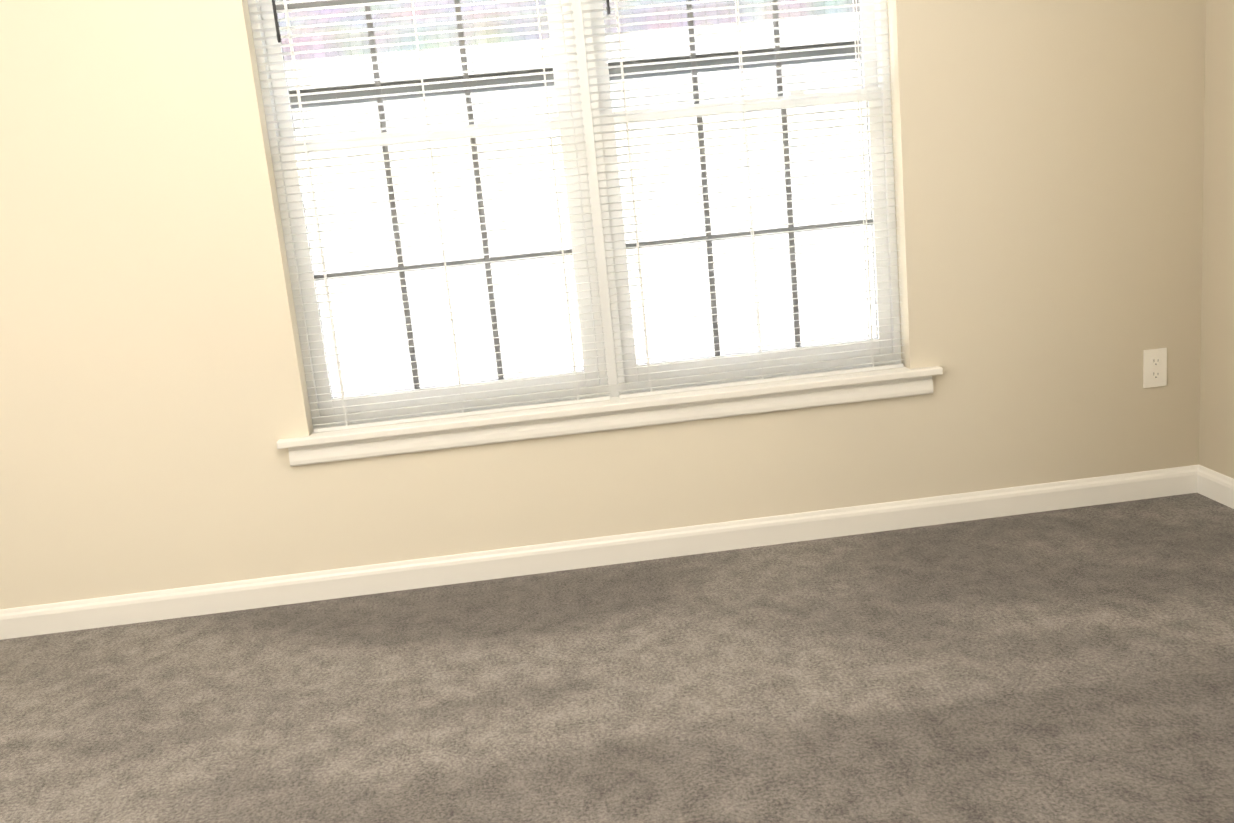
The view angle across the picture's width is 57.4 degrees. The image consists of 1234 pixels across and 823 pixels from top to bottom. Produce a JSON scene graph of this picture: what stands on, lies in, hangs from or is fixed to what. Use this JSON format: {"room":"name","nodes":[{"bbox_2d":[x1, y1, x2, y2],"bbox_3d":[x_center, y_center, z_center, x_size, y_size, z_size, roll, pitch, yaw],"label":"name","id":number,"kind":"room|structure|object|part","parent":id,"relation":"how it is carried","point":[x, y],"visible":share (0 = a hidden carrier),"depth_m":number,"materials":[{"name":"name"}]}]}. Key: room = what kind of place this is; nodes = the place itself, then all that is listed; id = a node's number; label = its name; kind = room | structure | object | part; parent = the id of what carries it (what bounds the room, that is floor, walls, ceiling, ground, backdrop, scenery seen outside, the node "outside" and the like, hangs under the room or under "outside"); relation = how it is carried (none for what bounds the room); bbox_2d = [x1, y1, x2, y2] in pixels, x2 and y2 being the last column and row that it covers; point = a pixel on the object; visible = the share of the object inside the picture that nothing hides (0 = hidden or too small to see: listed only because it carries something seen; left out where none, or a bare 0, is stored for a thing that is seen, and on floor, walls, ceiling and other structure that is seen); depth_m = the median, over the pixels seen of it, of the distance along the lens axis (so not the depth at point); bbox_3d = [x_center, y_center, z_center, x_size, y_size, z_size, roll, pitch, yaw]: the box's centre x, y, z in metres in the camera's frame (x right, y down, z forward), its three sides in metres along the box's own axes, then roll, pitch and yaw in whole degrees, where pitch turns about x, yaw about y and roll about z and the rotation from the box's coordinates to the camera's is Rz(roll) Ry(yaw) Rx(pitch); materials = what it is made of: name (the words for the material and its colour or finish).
{"room":"empty bedroom","nodes":[
{"label":"empty bedroom","id":0,"kind":"room"},
{"bbox_2d":[0,0,1205,608],"bbox_3d":[-0.159,-0.756,3.131,5.410,2.440,0.160,-6,12,-4],"label":"wall","id":1,"kind":"structure","parent":0,"point":[1048,188],"depth_m":3.17,"materials":[{"name":"paint"}]},
{"bbox_2d":[247,0,932,465],"bbox_3d":[-0.079,-0.768,3.127,1.850,1.649,0.178,-6,12,-4],"label":"window","id":2,"kind":"structure","parent":1,"relation":"in","point":[357,70],"depth_m":3.18,"materials":[{"name":"white plastic"}]},
{"bbox_2d":[272,0,280,42],"bbox_3d":[-0.905,-1.203,2.895,0.011,0.490,0.011,-6,12,-4],"label":"blind wand","id":3,"kind":"object","parent":2,"relation":"hanging from","point":[278,35],"visible":1,"depth_m":2.93,"materials":[{"name":"black plastic"}]},
{"bbox_3d":[-0.510,-0.752,3.055,0.849,1.568,0.027,-6,12,-4],"label":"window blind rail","id":4,"kind":"part","parent":2,"relation":"part of","materials":[{"name":"white plastic"}]},
{"bbox_2d":[606,0,609,14],"bbox_3d":[-0.044,-1.300,2.963,0.011,0.490,0.011,-6,12,-4],"label":"blind wand","id":5,"kind":"object","parent":2,"relation":"hanging from","point":[608,7],"visible":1,"depth_m":3.01,"materials":[{"name":"black plastic"}]},
{"bbox_3d":[0.351,-0.849,3.122,0.849,1.568,0.027,-6,12,-4],"label":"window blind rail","id":6,"kind":"part","parent":2,"relation":"part of","materials":[{"name":"white plastic"}]},
{"bbox_2d":[276,366,942,448],"bbox_3d":[-0.004,-0.022,3.234,1.900,0.022,0.106,-6,12,-4],"label":"window sill","id":7,"kind":"structure","parent":1,"relation":"attached to","point":[612,404],"depth_m":3.19,"materials":[{"name":"white wood"}]},
{"bbox_2d":[0,465,1233,639],"bbox_3d":[-0.241,0.797,1.575,4.420,0.084,3.478,-6,12,-4],"label":"baseboard","id":8,"kind":"structure","parent":1,"relation":"attached to","point":[58,617],"depth_m":3.29,"materials":[{"name":"white wood"}]},
{"bbox_2d":[1143,348,1166,387],"bbox_3d":[1.601,-0.129,3.352,0.070,0.114,0.008,-6,12,-4],"label":"electrical outlet plate","id":9,"kind":"object","parent":1,"relation":"attached to","point":[1154,367],"visible":1,"depth_m":3.35,"materials":[{"name":"white plastic"}]},
{"bbox_2d":[0,493,1233,822],"bbox_3d":[0.194,0.962,1.098,5.410,0.120,4.880,-6,12,-4],"label":"floor","id":10,"kind":"structure","parent":0,"point":[1068,665],"depth_m":2.48,"materials":[{"name":"carpet"}]},
{"bbox_2d":[1199,0,1233,478],"bbox_3d":[1.960,-0.479,0.899,0.120,2.440,4.720,-6,12,-4],"label":"wall","id":11,"kind":"structure","parent":0,"point":[1216,442],"depth_m":3.22,"materials":[{"name":"paint"}]}
]}

